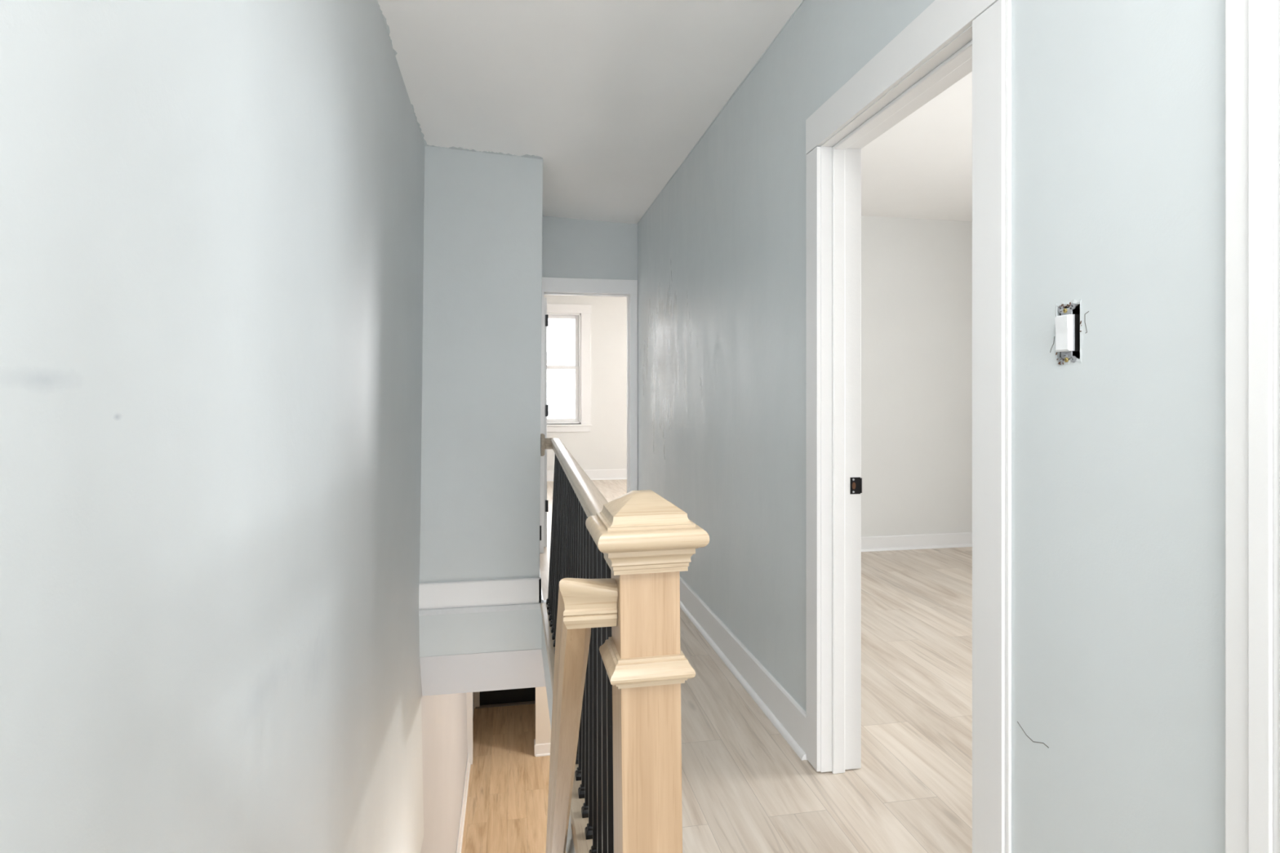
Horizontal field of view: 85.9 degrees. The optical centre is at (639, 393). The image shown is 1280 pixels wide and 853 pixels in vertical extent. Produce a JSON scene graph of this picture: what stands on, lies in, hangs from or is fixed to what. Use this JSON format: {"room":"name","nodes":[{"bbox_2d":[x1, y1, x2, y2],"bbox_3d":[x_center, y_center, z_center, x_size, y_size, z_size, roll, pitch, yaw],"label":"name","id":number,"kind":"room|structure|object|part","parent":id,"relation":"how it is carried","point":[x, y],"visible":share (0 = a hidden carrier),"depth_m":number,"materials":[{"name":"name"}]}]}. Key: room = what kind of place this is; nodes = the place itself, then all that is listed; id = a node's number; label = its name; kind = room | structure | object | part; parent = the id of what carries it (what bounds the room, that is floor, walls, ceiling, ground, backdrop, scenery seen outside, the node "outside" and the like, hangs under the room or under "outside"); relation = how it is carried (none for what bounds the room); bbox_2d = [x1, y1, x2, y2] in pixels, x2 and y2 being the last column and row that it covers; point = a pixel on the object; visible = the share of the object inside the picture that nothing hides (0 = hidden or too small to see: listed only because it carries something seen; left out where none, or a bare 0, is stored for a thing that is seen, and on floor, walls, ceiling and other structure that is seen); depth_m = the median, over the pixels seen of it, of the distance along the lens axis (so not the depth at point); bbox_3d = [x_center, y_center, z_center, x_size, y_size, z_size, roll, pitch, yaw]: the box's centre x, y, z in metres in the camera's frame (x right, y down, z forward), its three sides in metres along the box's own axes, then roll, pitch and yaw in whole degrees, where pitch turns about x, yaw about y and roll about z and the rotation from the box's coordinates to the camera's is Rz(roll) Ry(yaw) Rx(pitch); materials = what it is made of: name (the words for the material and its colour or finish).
{"room":"upstairs hallway","nodes":[
{"label":"upstairs hallway","id":0,"kind":"room"},
{"bbox_2d":[0,0,474,852],"bbox_3d":[-1.000,1.250,2.152,0.270,5.540,14.600,0,0,-11],"label":"wall","id":1,"kind":"structure","parent":0,"point":[211,211],"depth_m":1.17,"materials":[{"name":"grey paint"}]},
{"bbox_2d":[456,753,471,852],"bbox_3d":[-1.467,3.938,5.432,0.029,0.125,4.020,0,0,-11],"label":"baseboard","id":2,"kind":"structure","parent":1,"relation":"attached to","point":[460,841],"depth_m":6.52,"materials":[{"name":"white paint"}]},
{"bbox_2d":[466,692,472,764],"bbox_3d":[-1.865,2.750,7.464,0.095,2.500,0.120,0,0,-11],"label":"trim","id":3,"kind":"structure","parent":1,"relation":"attached to","point":[469,695],"depth_m":7.41,"materials":[{"name":"white paint"}]},
{"bbox_2d":[418,603,540,616],"bbox_3d":[-0.922,1.237,3.948,0.708,0.034,0.020,0,0,-11],"label":"trim","id":4,"kind":"structure","parent":1,"relation":"attached to","point":[529,606],"depth_m":3.94,"materials":[{"name":"white wood"}]},
{"bbox_2d":[418,608,542,657],"bbox_3d":[-0.916,1.372,3.951,0.720,0.236,0.015,0,0,-11],"label":"ledge","id":5,"kind":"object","parent":1,"relation":"attached to","point":[449,634],"depth_m":3.94,"materials":[{"name":"grey paint"}]},
{"bbox_2d":[419,648,546,696],"bbox_3d":[-0.909,1.615,4.074,0.780,0.255,0.257,0,0,-11],"label":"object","id":6,"kind":"structure","parent":1,"relation":"attached to","point":[513,669],"depth_m":3.98,"materials":[{"name":"white paint"}]},
{"bbox_2d":[419,144,542,583],"bbox_3d":[-1.048,-0.140,4.563,0.747,2.720,1.324,0,0,-11],"label":"wall","id":7,"kind":"structure","parent":0,"point":[482,278],"depth_m":3.96,"materials":[{"name":"grey paint"}]},
{"bbox_2d":[418,577,541,609],"bbox_3d":[-0.917,1.147,3.952,0.690,0.145,0.013,0,0,-11],"label":"baseboard","id":8,"kind":"structure","parent":7,"relation":"attached to","point":[524,590],"depth_m":3.94,"materials":[{"name":"white paint"}]},
{"bbox_2d":[539,525,541,540],"bbox_3d":[-0.725,0.175,4.839,0.035,2.090,0.780,0,0,-11],"label":"door","id":9,"kind":"structure","parent":7,"relation":"in","point":[540,526],"depth_m":4.54,"materials":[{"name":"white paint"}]},
{"bbox_2d":[538,571,543,602],"bbox_3d":[-0.611,1.147,4.208,0.029,0.145,0.403,0,0,-11],"label":"baseboard","id":10,"kind":"structure","parent":7,"relation":"attached to","point":[542,597],"depth_m":4.03,"materials":[{"name":"white paint"}]},
{"bbox_3d":[-0.605,1.210,4.209,0.016,0.019,0.403,0,0,-11],"label":"shoe moulding","id":11,"kind":"part","parent":10,"relation":"part of","materials":[{"name":"white paint"}]},
{"bbox_2d":[542,621,574,852],"bbox_3d":[-0.285,1.373,2.511,0.012,0.263,3.082,0,0,-11],"label":"trim","id":12,"kind":"structure","parent":7,"relation":"attached to","point":[570,848],"depth_m":3.18,"materials":[{"name":"grey paint"}]},
{"bbox_2d":[540,602,592,852],"bbox_3d":[-0.250,1.228,2.492,0.093,0.027,3.070,0,0,-11],"label":"trim","id":13,"kind":"structure","parent":7,"relation":"attached to","point":[578,824],"depth_m":2.04,"materials":[{"name":"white wood"}]},
{"bbox_2d":[540,433,613,852],"bbox_3d":[-0.264,0.727,2.668,0.112,0.978,3.019,0,0,-11],"label":"guard railing","id":14,"kind":"object","parent":13,"relation":"on","point":[574,553],"visible":0.6,"depth_m":1.97,"materials":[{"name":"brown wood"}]},
{"bbox_3d":[-0.262,0.299,2.660,0.057,0.069,3.002,0,0,-10],"label":"handrail","id":15,"kind":"part","parent":14,"relation":"part of","materials":[{"name":"white paint"}]},
{"bbox_2d":[585,489,709,852],"bbox_3d":[0.011,0.688,1.134,0.174,1.054,0.174,-1,0,-11],"label":"newel post","id":16,"kind":"object","parent":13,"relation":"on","point":[646,540],"visible":1,"depth_m":1.08,"materials":[{"name":"brown wood"}]},
{"bbox_2d":[546,577,617,852],"bbox_3d":[-0.289,1.636,2.312,0.093,2.691,2.495,0,0,-10],"label":"stair handrail","id":17,"kind":"object","parent":16,"relation":"attached to","point":[583,604],"visible":1,"depth_m":1.24,"materials":[{"name":"brown wood"}]},
{"bbox_3d":[-0.287,1.629,2.296,0.061,3.633,0.080,0,43,-9],"label":"sloping rail","id":18,"kind":"part","parent":17,"relation":"part of","materials":[{"name":"brown wood"}]},
{"bbox_2d":[461,703,550,852],"bbox_3d":[0.967,4.050,4.812,5.120,0.100,10.100,0,0,-11],"label":"floor","id":19,"kind":"structure","parent":0,"point":[506,811],"depth_m":7.03,"materials":[{"name":"brown wood"}]},
{"bbox_2d":[535,686,551,744],"bbox_3d":[0.864,2.750,8.039,4.128,2.500,0.120,0,0,-11],"label":"wall","id":20,"kind":"structure","parent":0,"point":[543,727],"depth_m":7.61,"materials":[{"name":"beige paint"}]},
{"bbox_2d":[533,738,535,756],"bbox_3d":[-1.169,3.938,7.649,0.013,0.125,0.133,0,0,-11],"label":"baseboard","id":21,"kind":"structure","parent":20,"relation":"attached to","point":[535,739],"depth_m":7.66,"materials":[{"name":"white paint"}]},
{"bbox_2d":[535,742,551,756],"bbox_3d":[0.829,3.938,7.956,4.028,0.125,0.029,0,0,-11],"label":"baseboard","id":22,"kind":"structure","parent":20,"relation":"attached to","point":[541,749],"depth_m":7.60,"materials":[{"name":"white paint"}]},
{"bbox_3d":[0.830,3.990,7.950,4.028,0.019,0.016,0,0,-11],"label":"shoe moulding","id":23,"kind":"part","parent":22,"relation":"part of","materials":[{"name":"white paint"}]},
{"bbox_2d":[543,294,626,471],"bbox_3d":[-0.924,-0.100,9.778,7.000,2.640,0.200,0,0,-11],"label":"wall","id":24,"kind":"structure","parent":0,"point":[604,447],"depth_m":9.76,"materials":[{"name":"beige paint"}]},
{"bbox_2d":[546,303,591,431],"bbox_3d":[-1.276,-0.360,9.689,1.175,1.790,0.245,0,0,-11],"label":"window","id":25,"kind":"structure","parent":24,"relation":"in","point":[581,313],"depth_m":9.69,"materials":[{"name":"white paint"}]},
{"bbox_3d":[-1.274,0.005,9.679,0.825,0.790,0.035,0,0,-11],"label":"sash","id":26,"kind":"part","parent":25,"relation":"part of","materials":[{"name":"white glass"}]},
{"bbox_3d":[-1.282,-0.730,9.718,0.825,0.760,0.035,0,0,-11],"label":"sash","id":27,"kind":"part","parent":25,"relation":"part of","materials":[{"name":"white glass"}]},
{"bbox_3d":[-1.263,0.443,9.620,1.175,0.025,0.105,0,0,-11],"label":"sill","id":28,"kind":"part","parent":25,"relation":"part of","materials":[{"name":"white paint"}]},
{"bbox_2d":[546,469,626,481],"bbox_3d":[-0.854,1.147,9.675,6.900,0.145,0.029,0,0,-11],"label":"baseboard","id":29,"kind":"structure","parent":24,"relation":"attached to","point":[593,474],"depth_m":9.74,"materials":[{"name":"white paint"}]},
{"bbox_3d":[-0.853,1.210,9.668,6.900,0.019,0.016,0,0,-11],"label":"shoe moulding","id":30,"kind":"part","parent":29,"relation":"part of","materials":[{"name":"white paint"}]},
{"bbox_2d":[377,0,802,223],"bbox_3d":[0.199,-1.469,0.241,1.720,0.274,10.600,0,0,-11],"label":"ceiling","id":31,"kind":"structure","parent":0,"point":[613,96],"depth_m":3.00,"materials":[{"name":"white paint"}]},
{"bbox_2d":[542,216,637,279],"bbox_3d":[-0.759,-0.120,5.332,1.720,2.680,0.120,0,0,-11],"label":"wall","id":32,"kind":"structure","parent":0,"point":[572,248],"depth_m":5.34,"materials":[{"name":"grey paint"}]},
{"bbox_2d":[539,276,637,553],"bbox_3d":[-0.429,0.164,5.391,0.806,2.112,0.146,0,0,-11],"label":"door frame","id":33,"kind":"structure","parent":32,"relation":"in","point":[550,286],"depth_m":5.38,"materials":[{"name":"white paint"}]},
{"bbox_3d":[-0.775,0.220,5.259,0.078,2.000,0.016,0,0,-11],"label":"casing","id":34,"kind":"part","parent":33,"relation":"part of","materials":[{"name":"white paint"}]},
{"bbox_2d":[543,297,548,546],"bbox_3d":[-0.806,0.227,5.740,0.045,1.970,0.650,0,0,-11],"label":"door","id":35,"kind":"structure","parent":33,"relation":"attached to","point":[545,315],"depth_m":5.43,"materials":[{"name":"white paint"}]},
{"bbox_3d":[-0.417,-0.836,5.327,0.806,0.112,0.016,0,0,-11],"label":"casing","id":36,"kind":"part","parent":33,"relation":"part of","materials":[{"name":"white paint"}]},
{"bbox_2d":[539,479,972,852],"bbox_3d":[0.431,1.360,2.574,7.000,0.280,14.900,0,0,-11],"label":"floor","id":37,"kind":"structure","parent":0,"point":[744,788],"depth_m":2.39,"materials":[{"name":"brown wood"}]},
{"bbox_2d":[861,215,972,537],"bbox_3d":[1.782,-0.090,5.403,3.300,2.620,0.120,0,0,-11],"label":"wall","id":38,"kind":"structure","parent":0,"point":[917,273],"depth_m":5.41,"materials":[{"name":"beige paint"}]},
{"bbox_2d":[861,532,972,551],"bbox_3d":[1.725,1.165,5.316,3.144,0.110,0.029,0,0,-11],"label":"baseboard","id":39,"kind":"structure","parent":38,"relation":"attached to","point":[906,542],"depth_m":5.40,"materials":[{"name":"white paint"}]},
{"bbox_3d":[1.726,1.210,5.310,3.144,0.019,0.016,0,0,-11],"label":"shoe moulding","id":40,"kind":"part","parent":39,"relation":"part of","materials":[{"name":"white paint"}]},
{"bbox_2d":[861,71,972,221],"bbox_3d":[2.714,-1.440,0.689,3.410,0.120,10.550,0,0,-11],"label":"ceiling","id":41,"kind":"structure","parent":0,"point":[921,167],"depth_m":4.15,"materials":[{"name":"white paint"}]},
{"bbox_2d":[637,0,1225,852],"bbox_3d":[0.988,-0.110,0.359,0.125,2.660,10.340,0,0,-11],"label":"wall","id":42,"kind":"structure","parent":0,"point":[1118,106],"depth_m":1.23,"materials":[{"name":"grey paint"}]},
{"bbox_2d":[680,577,807,760],"bbox_3d":[0.258,1.147,3.848,0.029,0.145,3.173,0,0,-11],"label":"baseboard","id":43,"kind":"structure","parent":42,"relation":"attached to","point":[787,716],"depth_m":2.82,"materials":[{"name":"white paint"}]},
{"bbox_2d":[805,0,1011,852],"bbox_3d":[0.716,0.154,1.842,0.157,2.132,0.944,0,0,-11],"label":"door frame","id":44,"kind":"structure","parent":42,"relation":"in","point":[950,40],"depth_m":1.88,"materials":[{"name":"white paint"}]},
{"bbox_3d":[0.697,0.298,2.226,0.036,0.054,0.002,0,0,-11],"label":"strike plate","id":45,"kind":"part","parent":44,"relation":"part of","materials":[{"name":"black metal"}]},
{"bbox_3d":[0.645,-0.855,1.834,0.014,0.115,0.931,0,0,-11],"label":"casing","id":46,"kind":"part","parent":44,"relation":"part of","materials":[{"name":"white paint"}]},
{"bbox_3d":[0.723,0.213,1.422,0.014,2.014,0.091,0,0,-11],"label":"casing","id":47,"kind":"part","parent":44,"relation":"part of","materials":[{"name":"white paint"}]},
{"bbox_2d":[1053,298,1084,364],"bbox_3d":[0.794,-0.109,1.235,0.086,0.121,0.073,0,0,-11],"label":"light switch","id":48,"kind":"object","parent":42,"relation":"attached to","point":[1068,330],"visible":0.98,"depth_m":1.22,"materials":[{"name":"white plastic"}]},
{"bbox_2d":[1072,314,1079,352],"bbox_3d":[0.788,-0.108,1.236,0.044,0.065,0.031,0,0,-11],"label":"switch","id":49,"kind":"object","parent":48,"relation":"attached to","point":[1076,317],"depth_m":1.22,"materials":[{"name":"white plastic"}]},
{"bbox_2d":[1225,0,1279,852],"bbox_3d":[0.896,0.147,0.461,0.028,2.145,0.975,0,0,-11],"label":"door frame","id":50,"kind":"structure","parent":42,"relation":"in","point":[1252,27],"depth_m":0.90,"materials":[{"name":"white paint"}]},
{"bbox_3d":[0.120,2.750,9.313,5.120,2.500,0.140,0,0,-11],"label":"wall","id":51,"kind":"structure","parent":0,"visible":0},
{"bbox_2d":[474,687,535,708],"bbox_3d":[-1.710,2.910,8.846,0.850,2.180,0.100,0,0,-11],"label":"door","id":52,"kind":"structure","parent":51,"relation":"in","point":[511,697],"depth_m":8.84,"materials":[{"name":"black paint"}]},
{"bbox_3d":[-2.091,2.910,8.785,0.080,2.180,0.080,0,0,-11],"label":"casing","id":53,"kind":"part","parent":52,"relation":"part of","materials":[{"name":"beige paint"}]},
{"label":"outside","id":54,"kind":"structure","parent":0,"visible":0},
{"bbox_3d":[-6.473,4.270,34.396,60.000,0.100,50.000,0,0,-11],"label":"ground","id":55,"kind":"structure","parent":54,"visible":0},
{"bbox_2d":[546,318,575,418],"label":"window","id":56,"kind":"structure","parent":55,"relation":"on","point":[561,383],"depth_m":29.88,"materials":[{"name":"glass"}]},
{"bbox_3d":[-3.571,0.220,29.788,0.900,1.400,0.020,0,0,-11],"label":"pane","id":57,"kind":"part","parent":56,"relation":"part of","materials":[{"name":"glass"}]},
{"bbox_3d":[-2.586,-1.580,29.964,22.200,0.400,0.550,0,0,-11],"label":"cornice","id":58,"kind":"part","parent":56,"relation":"part of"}
]}

